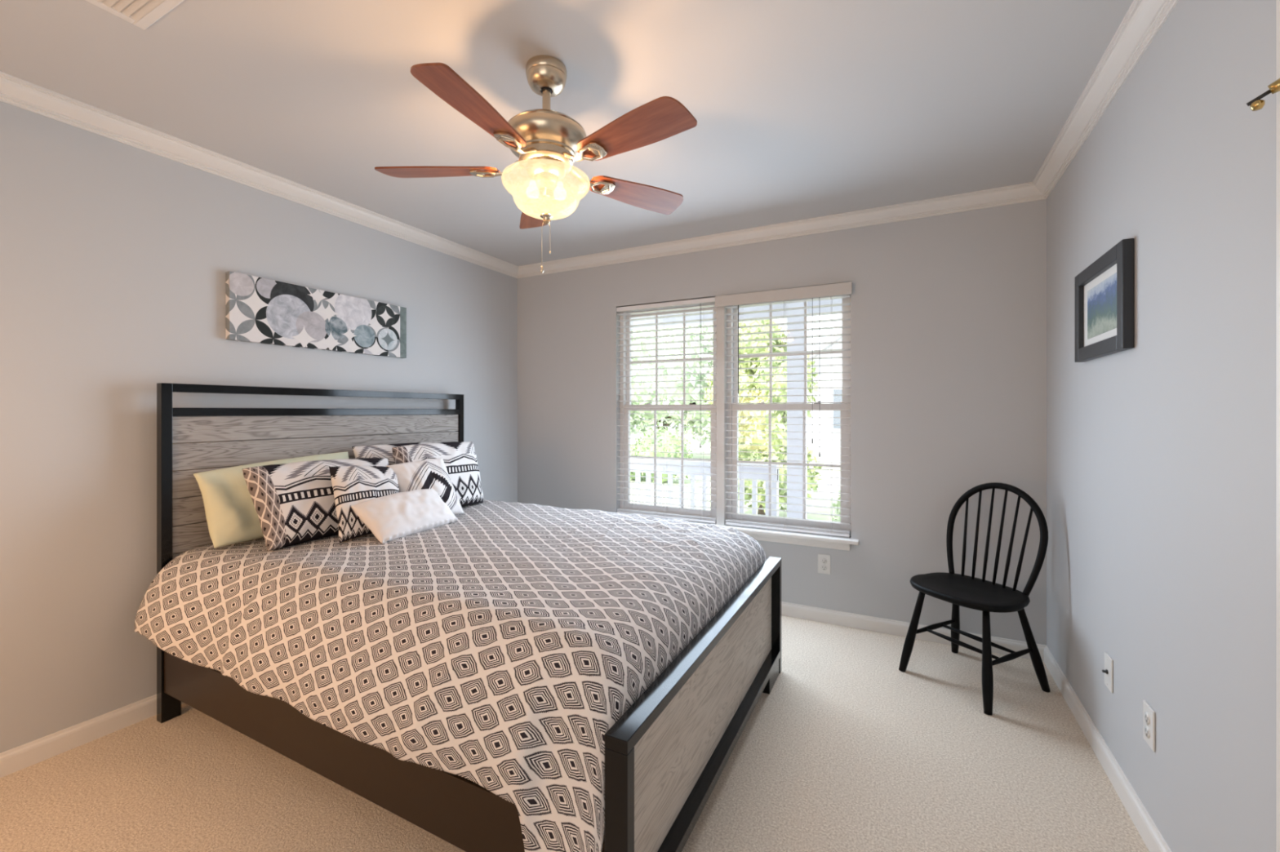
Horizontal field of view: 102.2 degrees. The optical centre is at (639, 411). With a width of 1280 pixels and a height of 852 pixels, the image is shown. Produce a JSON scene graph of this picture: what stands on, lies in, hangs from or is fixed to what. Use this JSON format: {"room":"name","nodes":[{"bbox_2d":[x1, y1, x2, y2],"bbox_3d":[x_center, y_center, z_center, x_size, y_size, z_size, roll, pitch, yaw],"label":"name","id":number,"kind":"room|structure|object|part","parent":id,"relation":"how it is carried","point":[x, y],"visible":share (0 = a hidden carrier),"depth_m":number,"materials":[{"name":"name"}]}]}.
{"room":"bedroom","nodes":[
{"label":"bedroom","id":0,"kind":"room"},
{"bbox_2d":[0,101,517,753],"bbox_3d":[-2.003,0.058,2.363,0.140,2.415,4.158,0,0,27],"label":"wall","id":1,"kind":"structure","parent":0,"point":[116,256],"depth_m":2.08,"materials":[{"name":"grey paint"}]},
{"bbox_2d":[0,694,184,777],"bbox_3d":[-1.903,1.225,2.390,0.014,0.080,4.019,0,0,27],"label":"baseboard","id":2,"kind":"structure","parent":1,"relation":"attached to","point":[14,760],"depth_m":1.94,"materials":[{"name":"white paint"}]},
{"bbox_2d":[0,71,518,278],"bbox_3d":[-1.878,-1.113,2.377,0.070,0.073,4.019,0,0,27],"label":"trim","id":3,"kind":"structure","parent":1,"relation":"attached to","point":[15,91],"depth_m":2.30,"materials":[{"name":"white paint"}]},
{"bbox_2d":[225,271,406,358],"bbox_3d":[-1.682,-0.488,2.795,0.035,0.312,0.944,0,0,27],"label":"canvas","id":4,"kind":"object","parent":1,"relation":"attached to","point":[260,310],"visible":1,"depth_m":2.68},
{"bbox_2d":[0,0,1133,266],"bbox_3d":[-0.383,-1.210,1.611,3.710,0.120,4.298,0,0,27],"label":"ceiling","id":5,"kind":"structure","parent":0,"point":[802,109],"depth_m":1.84,"materials":[{"name":"grey paint"}]},
{"bbox_2d":[85,0,184,29],"bbox_3d":[-1.380,-1.144,1.364,0.350,0.011,0.230,0,0,27],"label":"ceiling vent","id":6,"kind":"object","parent":5,"relation":"in","point":[143,14],"visible":1,"depth_m":1.46,"materials":[{"name":"white metal"}]},
{"bbox_2d":[374,54,697,273],"bbox_3d":[-0.304,-0.807,1.703,1.074,0.686,1.068,0,0,27],"label":"ceiling fan","id":7,"kind":"object","parent":5,"relation":"hanging from","point":[544,184],"visible":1,"depth_m":1.63,"materials":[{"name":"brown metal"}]},
{"bbox_3d":[-0.675,-0.811,1.746,0.394,0.006,0.132,0,12,2],"label":"fan blade","id":8,"kind":"part","parent":7,"relation":"part of","materials":[{"name":"brown wood"}]},
{"bbox_3d":[-0.440,-0.811,1.391,0.132,0.006,0.394,13,4,20],"label":"fan blade","id":9,"kind":"part","parent":7,"relation":"part of","materials":[{"name":"brown wood"}]},
{"bbox_3d":[-0.411,-0.811,2.079,0.132,0.006,0.394,-12,3,-15],"label":"fan blade","id":10,"kind":"part","parent":7,"relation":"part of","materials":[{"name":"brown wood"}]},
{"bbox_3d":[-0.314,-0.719,1.730,0.292,0.121,0.292,0,0,27],"label":"lamp shade","id":11,"kind":"part","parent":7,"relation":"part of","materials":[{"name":"white glass"}]},
{"bbox_3d":[-0.303,-0.588,1.729,0.007,0.106,0.002,0,0,9],"label":"pull chain","id":12,"kind":"part","parent":7,"relation":"part of","materials":[{"name":"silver metal"}]},
{"bbox_3d":[-0.012,-0.811,1.931,0.394,0.006,0.132,0,-12,-34],"label":"fan blade","id":13,"kind":"part","parent":7,"relation":"part of","materials":[{"name":"brown wood"}]},
{"bbox_3d":[-0.030,-0.811,1.505,0.394,0.006,0.132,0,-12,38],"label":"fan blade","id":14,"kind":"part","parent":7,"relation":"part of","materials":[{"name":"brown wood"}]},
{"bbox_2d":[0,615,1149,851],"bbox_3d":[-0.414,1.325,1.549,3.710,0.120,4.158,0,0,27],"label":"floor","id":15,"kind":"structure","parent":0,"point":[847,750],"depth_m":1.76,"materials":[{"name":"carpet"}]},
{"bbox_2d":[156,382,781,851],"bbox_3d":[-0.635,0.575,2.331,2.188,1.381,1.614,0,0,27],"label":"bed","id":16,"kind":"object","parent":15,"relation":"on","point":[666,755],"visible":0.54,"depth_m":1.79,"materials":[{"name":"black paint"}]},
{"bbox_3d":[-1.943,0.575,2.131,0.042,1.381,0.066,0,0,27],"label":"headboard post","id":17,"kind":"part","parent":16,"relation":"part of","materials":[{"name":"black metal"}]},
{"bbox_3d":[-1.592,0.474,2.821,0.022,0.909,1.540,0,0,27],"label":"headboard panel","id":18,"kind":"part","parent":16,"relation":"part of","materials":[{"name":"grey wood"}]},
{"bbox_3d":[-1.590,0.002,2.820,0.042,0.036,1.542,0,0,27],"label":"headboard rail","id":19,"kind":"part","parent":16,"relation":"part of","materials":[{"name":"black paint"}]},
{"bbox_3d":[-1.590,-0.098,2.820,0.042,0.036,1.542,0,0,27],"label":"headboard rail","id":20,"kind":"part","parent":16,"relation":"part of","materials":[{"name":"black paint"}]},
{"bbox_3d":[-0.999,1.052,1.634,2.092,0.183,0.027,0,0,27],"label":"rail","id":21,"kind":"part","parent":16,"relation":"part of","materials":[{"name":"brown"}]},
{"bbox_2d":[134,499,766,851],"bbox_3d":[-0.656,0.875,2.297,2.067,0.657,1.708,0,0,27],"label":"duvet","id":22,"kind":"object","parent":16,"relation":"on","point":[498,647],"visible":0.9,"depth_m":1.59,"materials":[{"name":"grey fabric"}]},
{"bbox_2d":[192,451,348,548],"bbox_3d":[-1.644,0.385,2.407,0.185,0.345,0.675,0,0,27],"label":"bed pillow","id":23,"kind":"object","parent":22,"relation":"on","point":[232,517],"visible":0.38,"depth_m":2.17,"materials":[{"name":"yellow fabric"}]},
{"bbox_2d":[242,457,388,551],"bbox_3d":[-1.424,0.397,2.407,0.246,0.345,0.675,0,0,27],"label":"pillow sham","id":24,"kind":"object","parent":22,"relation":"on","point":[294,503],"visible":0.66,"depth_m":2.19,"materials":[{"name":"white fabric"}]},
{"bbox_2d":[328,466,399,543],"bbox_3d":[-1.248,0.400,2.378,0.201,0.305,0.395,0,0,27],"label":"throw cushion","id":25,"kind":"object","parent":22,"relation":"on","point":[352,486],"visible":0.65,"depth_m":2.30,"materials":[{"name":"white fabric"}]},
{"bbox_2d":[351,441,441,465],"bbox_3d":[-1.345,0.366,2.984,0.153,0.362,0.595,0,0,27],"label":"pillow sham","id":26,"kind":"object","parent":22,"relation":"on","point":[375,451],"visible":0.12,"depth_m":2.84,"materials":[{"name":"white fabric"}]},
{"bbox_2d":[351,488,457,543],"bbox_3d":[-1.059,0.473,2.414,0.207,0.190,0.480,0,0,27],"label":"lumbar cushion","id":27,"kind":"object","parent":22,"relation":"on","point":[396,516],"visible":0.98,"depth_m":2.32,"materials":[{"name":"white fabric"}]},
{"bbox_2d":[386,457,463,514],"bbox_3d":[-1.096,0.402,2.663,0.177,0.300,0.360,0,0,27],"label":"throw cushion","id":28,"kind":"object","parent":22,"relation":"on","point":[433,473],"visible":0.6,"depth_m":2.65,"materials":[{"name":"white fabric"}]},
{"bbox_2d":[391,441,484,506],"bbox_3d":[-1.129,0.370,3.005,0.248,0.379,0.600,0,0,27],"label":"pillow sham","id":29,"kind":"object","parent":22,"relation":"on","point":[460,458],"visible":0.52,"depth_m":3.00,"materials":[{"name":"white fabric"}]},
{"bbox_3d":[-1.237,0.575,3.509,0.042,1.381,0.066,0,0,27],"label":"headboard post","id":30,"kind":"part","parent":16,"relation":"part of","materials":[{"name":"black paint"}]},
{"bbox_3d":[-0.045,1.005,1.146,0.058,0.520,0.034,0,0,27],"label":"footboard post","id":31,"kind":"part","parent":16,"relation":"part of","materials":[{"name":"black metal"}]},
{"bbox_3d":[0.306,0.730,1.832,0.058,0.030,1.576,0,0,27],"label":"footboard rail","id":32,"kind":"part","parent":16,"relation":"part of","materials":[{"name":"black paint"}]},
{"bbox_3d":[0.289,0.949,1.841,0.012,0.408,1.508,0,0,27],"label":"footboard panel","id":33,"kind":"part","parent":16,"relation":"part of","materials":[{"name":"grey wood"}]},
{"bbox_3d":[0.306,1.209,1.832,0.058,0.112,1.508,0,0,27],"label":"footboard rail","id":34,"kind":"part","parent":16,"relation":"part of","materials":[{"name":"black paint"}]},
{"bbox_3d":[0.658,1.005,2.518,0.058,0.520,0.034,0,0,27],"label":"footboard post","id":35,"kind":"part","parent":16,"relation":"part of","materials":[{"name":"black paint"}]},
{"bbox_2d":[898,482,1050,715],"bbox_3d":[1.571,0.810,2.439,0.482,0.918,0.471,0,0,-26],"label":"chair","id":36,"kind":"object","parent":15,"relation":"on","point":[973,593],"visible":1,"depth_m":2.41,"materials":[{"name":"black paint"}]},
{"bbox_3d":[1.327,1.060,2.513,0.126,0.416,0.040,0,0,8],"label":"leg","id":37,"kind":"part","parent":36,"relation":"part of","materials":[{"name":"black paint"}]},
{"bbox_3d":[1.627,1.060,2.664,0.040,0.418,0.146,0,0,29],"label":"leg","id":38,"kind":"part","parent":36,"relation":"part of","materials":[{"name":"black paint"}]},
{"bbox_3d":[1.535,0.842,2.422,0.390,0.034,0.471,0,0,-26],"label":"seat","id":39,"kind":"part","parent":36,"relation":"part of","materials":[{"name":"black paint"}]},
{"bbox_3d":[1.480,1.060,2.202,0.040,0.416,0.126,0,0,29],"label":"leg","id":40,"kind":"part","parent":36,"relation":"part of","materials":[{"name":"black paint"}]},
{"bbox_3d":[1.782,1.060,2.348,0.146,0.418,0.040,0,0,9],"label":"leg","id":41,"kind":"part","parent":36,"relation":"part of","materials":[{"name":"black paint"}]},
{"bbox_2d":[517,199,1046,645],"bbox_3d":[0.566,0.117,3.461,3.710,2.535,0.140,0,0,27],"label":"wall","id":42,"kind":"structure","parent":0,"point":[948,311],"depth_m":2.93,"materials":[{"name":"grey paint"}]},
{"bbox_2d":[619,303,716,517],"bbox_3d":[0.209,-0.008,3.672,0.764,1.514,0.080,0,0,27],"label":"window","id":43,"kind":"structure","parent":42,"relation":"in","point":[626,436],"depth_m":3.71,"materials":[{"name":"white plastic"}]},
{"bbox_2d":[616,297,716,523],"bbox_3d":[0.175,-0.008,3.602,0.758,1.498,0.062,0,0,27],"label":"window blind","id":44,"kind":"object","parent":43,"relation":"attached to","point":[700,518],"visible":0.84,"depth_m":3.57,"materials":[{"name":"white plastic"}]},
{"bbox_3d":[0.177,0.726,3.607,0.750,0.031,0.050,0,0,27],"label":"rail","id":45,"kind":"part","parent":44,"relation":"part of","materials":[{"name":"white plastic"}]},
{"bbox_3d":[0.177,0.002,3.607,0.547,1.458,0.053,0,0,27],"label":"ladder cord","id":46,"kind":"part","parent":44,"relation":"part of","materials":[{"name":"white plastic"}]},
{"bbox_3d":[0.203,0.335,3.659,0.704,0.768,0.029,0,0,27],"label":"sash","id":47,"kind":"part","parent":43,"relation":"part of","materials":[{"name":"white plastic"}]},
{"bbox_3d":[0.217,-0.370,3.687,0.704,0.730,0.028,0,0,27],"label":"sash","id":48,"kind":"part","parent":43,"relation":"part of","materials":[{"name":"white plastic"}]},
{"bbox_2d":[716,294,727,525],"bbox_3d":[0.560,-0.008,3.459,0.054,1.514,0.139,0,0,27],"label":"trim","id":49,"kind":"structure","parent":42,"relation":"attached to","point":[722,366],"depth_m":3.40,"materials":[{"name":"white paint"}]},
{"bbox_2d":[695,522,859,545],"bbox_3d":[0.534,0.761,3.407,1.684,0.024,0.105,0,0,27],"label":"windowsill","id":50,"kind":"structure","parent":42,"relation":"attached to","point":[765,532],"depth_m":3.14,"materials":[{"name":"white paint"}]},
{"bbox_2d":[517,182,1044,278],"bbox_3d":[0.518,-1.113,3.368,3.430,0.073,0.070,0,0,27],"label":"trim","id":51,"kind":"structure","parent":42,"relation":"attached to","point":[1026,192],"depth_m":3.11,"materials":[{"name":"white paint"}]},
{"bbox_2d":[727,294,851,536],"bbox_3d":[0.941,-0.008,3.297,0.772,1.514,0.080,0,0,27],"label":"window","id":52,"kind":"structure","parent":42,"relation":"in","point":[846,451],"depth_m":3.26,"materials":[{"name":"white plastic"}]},
{"bbox_2d":[715,281,852,537],"bbox_3d":[0.880,-0.007,3.228,0.834,1.496,0.086,0,0,27],"label":"window blind","id":53,"kind":"object","parent":52,"relation":"attached to","point":[843,288],"visible":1,"depth_m":3.21,"materials":[{"name":"white plastic"}]},
{"bbox_3d":[0.907,0.013,3.233,0.553,1.436,0.053,0,0,27],"label":"ladder cord","id":54,"kind":"part","parent":53,"relation":"part of","materials":[{"name":"white fabric"}]},
{"bbox_3d":[0.907,0.726,3.233,0.758,0.031,0.050,0,0,27],"label":"rail","id":55,"kind":"part","parent":53,"relation":"part of","materials":[{"name":"white plastic"}]},
{"bbox_3d":[0.934,0.335,3.284,0.712,0.768,0.029,0,0,27],"label":"sash","id":56,"kind":"part","parent":52,"relation":"part of","materials":[{"name":"white plastic"}]},
{"bbox_3d":[0.949,-0.370,3.312,0.712,0.730,0.028,0,0,27],"label":"sash","id":57,"kind":"part","parent":52,"relation":"part of","materials":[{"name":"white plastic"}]},
{"bbox_2d":[744,533,849,551],"bbox_3d":[0.524,0.795,3.392,1.590,0.044,0.022,0,0,27],"label":"trim","id":58,"kind":"structure","parent":42,"relation":"attached to","point":[757,537],"depth_m":3.15,"materials":[{"name":"white paint"}]},
{"bbox_2d":[817,554,830,574],"bbox_3d":[1.106,0.917,3.101,0.072,0.116,0.008,0,0,27],"label":"wall outlet","id":59,"kind":"object","parent":42,"relation":"attached to","point":[824,561],"visible":1,"depth_m":3.10,"materials":[{"name":"white plastic"}]},
{"bbox_2d":[821,558,826,564],"bbox_3d":[1.105,0.897,3.099,0.033,0.033,0.003,0,0,27],"label":"socket","id":60,"kind":"object","parent":59,"relation":"attached to","point":[824,561],"depth_m":3.10,"materials":[{"name":"white plastic"}]},
{"bbox_2d":[821,564,826,570],"bbox_3d":[1.105,0.937,3.099,0.033,0.033,0.003,0,0,27],"label":"socket","id":61,"kind":"object","parent":59,"relation":"attached to","point":[824,567],"depth_m":3.10,"materials":[{"name":"white plastic"}]},
{"bbox_2d":[781,601,1045,662],"bbox_3d":[0.530,1.225,3.393,3.430,0.080,0.014,0,0,27],"label":"baseboard","id":62,"kind":"structure","parent":42,"relation":"attached to","point":[896,628],"depth_m":2.95,"materials":[{"name":"white paint"}]},
{"bbox_2d":[1046,0,1276,851],"bbox_3d":[1.174,0.058,0.735,0.140,2.415,4.158,0,0,27],"label":"wall","id":63,"kind":"structure","parent":0,"point":[1161,451],"depth_m":1.33,"materials":[{"name":"grey paint"}]},
{"bbox_2d":[1074,238,1133,362],"bbox_3d":[1.649,-0.370,1.849,0.029,0.345,0.515,0,0,27],"label":"picture frame","id":64,"kind":"object","parent":63,"relation":"attached to","point":[1104,291],"visible":1,"depth_m":1.79,"materials":[{"name":"grey wood"}]},
{"bbox_2d":[1087,272,1116,339],"bbox_3d":[1.645,-0.370,1.836,0.001,0.185,0.341,0,0,27],"label":"painting","id":65,"kind":"object","parent":64,"relation":"attached to","point":[1102,294],"depth_m":1.84},
{"bbox_2d":[1032,0,1178,199],"bbox_3d":[1.113,-1.113,0.845,0.070,0.073,4.019,0,0,27],"label":"trim","id":66,"kind":"structure","parent":63,"relation":"attached to","point":[1144,19],"depth_m":1.74,"materials":[{"name":"white paint"}]},
{"bbox_2d":[1044,645,1171,851],"bbox_3d":[1.633,1.225,1.798,0.014,0.080,1.848,0,0,27],"label":"baseboard","id":67,"kind":"structure","parent":63,"relation":"attached to","point":[1151,836],"depth_m":1.77,"materials":[{"name":"white paint"}]},
{"bbox_2d":[1102,652,1113,693],"bbox_3d":[1.637,0.914,1.814,0.020,0.116,0.072,0,0,27],"label":"cable jack","id":68,"kind":"object","parent":63,"relation":"attached to","point":[1108,662],"visible":1,"depth_m":1.80,"materials":[{"name":"white plastic"}]},
{"bbox_2d":[1142,700,1155,751],"bbox_3d":[1.489,0.919,1.512,0.008,0.116,0.072,0,0,27],"label":"wall outlet","id":69,"kind":"object","parent":63,"relation":"attached to","point":[1148,714],"visible":1,"depth_m":1.50,"materials":[{"name":"white plastic"}]},
{"bbox_2d":[1144,711,1150,724],"bbox_3d":[1.487,0.899,1.514,0.003,0.033,0.033,0,0,27],"label":"socket","id":70,"kind":"object","parent":69,"relation":"attached to","point":[1147,714],"depth_m":1.51,"materials":[{"name":"white plastic"}]},
{"bbox_2d":[1144,725,1150,738],"bbox_3d":[1.487,0.939,1.514,0.003,0.033,0.033,0,0,27],"label":"socket","id":71,"kind":"object","parent":69,"relation":"attached to","point":[1147,728],"depth_m":1.51,"materials":[{"name":"white plastic"}]},
{"bbox_2d":[1275,0,1279,851],"bbox_3d":[1.041,0.200,0.507,0.170,2.130,0.983,0,0,27],"label":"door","id":72,"kind":"structure","parent":63,"relation":"in","point":[1277,2],"depth_m":0.97,"materials":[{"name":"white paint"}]},
{"bbox_2d":[1246,78,1279,111],"bbox_3d":[1.158,-0.587,0.954,0.022,0.047,0.051,0,0,-41],"label":"door stop","id":73,"kind":"object","parent":72,"relation":"attached to","point":[1256,104],"visible":1,"depth_m":0.96,"materials":[{"name":"gold metal"}]},
{"bbox_3d":[1.157,-0.587,0.961,0.007,0.021,0.037,0,0,-35],"label":"rod","id":74,"kind":"part","parent":73,"relation":"part of","materials":[{"name":"black metal"}]},
{"bbox_3d":[1.154,-1.285,4.446,12.000,0.100,2.150,0,0,27],"label":"ceiling","id":75,"kind":"structure","parent":0,"visible":0},
{"bbox_2d":[631,298,841,330],"bbox_3d":[1.428,-1.075,4.980,12.000,0.320,0.150,0,0,27],"label":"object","id":76,"kind":"structure","parent":75,"relation":"attached to","point":[835,308],"depth_m":5.10,"materials":[{"name":"white paint"}]},
{"bbox_3d":[1.109,1.475,4.357,12.000,0.180,1.950,0,0,27],"label":"floor","id":77,"kind":"structure","parent":0,"visible":0},
{"bbox_2d":[630,457,778,516],"bbox_3d":[-1.227,0.948,6.247,5.720,0.875,0.100,0,0,27],"label":"porch railing","id":78,"kind":"object","parent":77,"relation":"on","point":[637,460],"visible":0.15,"depth_m":5.31,"materials":[{"name":"white paint"}]},
{"bbox_3d":[-1.227,0.585,6.247,5.720,0.150,0.100,0,0,27],"label":"rail","id":79,"kind":"part","parent":78,"relation":"part of","materials":[{"name":"white paint"}]},
{"bbox_3d":[1.279,0.968,4.963,0.090,0.835,0.090,0,0,27],"label":"newel post","id":80,"kind":"part","parent":78,"relation":"part of","materials":[{"name":"white paint"}]},
{"bbox_2d":[786,302,807,519],"bbox_3d":[1.446,0.075,4.763,0.210,2.620,0.097,0,0,27],"label":"porch column","id":81,"kind":"structure","parent":77,"relation":"on","point":[794,436],"depth_m":4.75,"materials":[{"name":"white paint"}]},
{"label":"outside","id":82,"kind":"structure","parent":0,"visible":0},
{"bbox_2d":[630,429,839,521],"bbox_3d":[10.592,1.765,22.865,50.000,0.100,39.642,0,0,27],"label":"ground","id":83,"kind":"structure","parent":82,"point":[695,443],"depth_m":10.71,"materials":[{"name":"white"}]},
{"bbox_2d":[630,424,696,483],"bbox_3d":[0.312,1.090,12.698,2.379,1.571,1.201,0,0,27],"label":"shrub","id":84,"kind":"object","parent":83,"relation":"on","point":[649,435],"visible":0.33,"depth_m":12.30,"materials":[{"name":"green plant"}]},
{"bbox_2d":[630,324,712,445],"bbox_3d":[0.553,-1.126,18.929,8.023,5.709,4.119,0,0,27],"label":"shade tree","id":85,"kind":"object","parent":83,"relation":"on","point":[691,428],"visible":0.29,"depth_m":17.32,"materials":[{"name":"green plant"}]},
{"bbox_2d":[702,319,824,515],"bbox_3d":[1.948,0.049,8.448,2.018,3.339,1.388,0,0,27],"label":"leafy tree","id":86,"kind":"object","parent":83,"relation":"on","point":[741,428],"visible":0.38,"depth_m":8.04,"materials":[{"name":"green plant"}]},
{"bbox_2d":[699,471,839,495],"bbox_3d":[8.223,1.710,10.787,13.200,0.010,4.300,0,0,27],"label":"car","id":87,"kind":"object","parent":83,"relation":"on","point":[835,474],"visible":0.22,"depth_m":12.22,"materials":[{"name":"grey"}]},
{"bbox_2d":[807,329,841,464],"bbox_3d":[10.304,-1.435,17.699,8.600,6.300,6.700,0,0,27],"label":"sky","id":88,"kind":"structure","parent":83,"relation":"on","point":[835,428],"depth_m":16.58,"materials":[{"name":"white"}]},
{"bbox_3d":[6.526,-0.085,16.246,0.840,1.240,0.009,0,0,27],"label":"pane","id":89,"kind":"part","parent":88,"relation":"part of","materials":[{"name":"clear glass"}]},
{"bbox_2d":[831,489,839,521],"bbox_3d":[2.295,1.166,5.287,0.654,1.080,0.670,0,0,27],"label":"shrub","id":90,"kind":"object","parent":83,"relation":"on","point":[837,510],"visible":0.02,"depth_m":5.34,"materials":[{"name":"green plant"}]}
]}

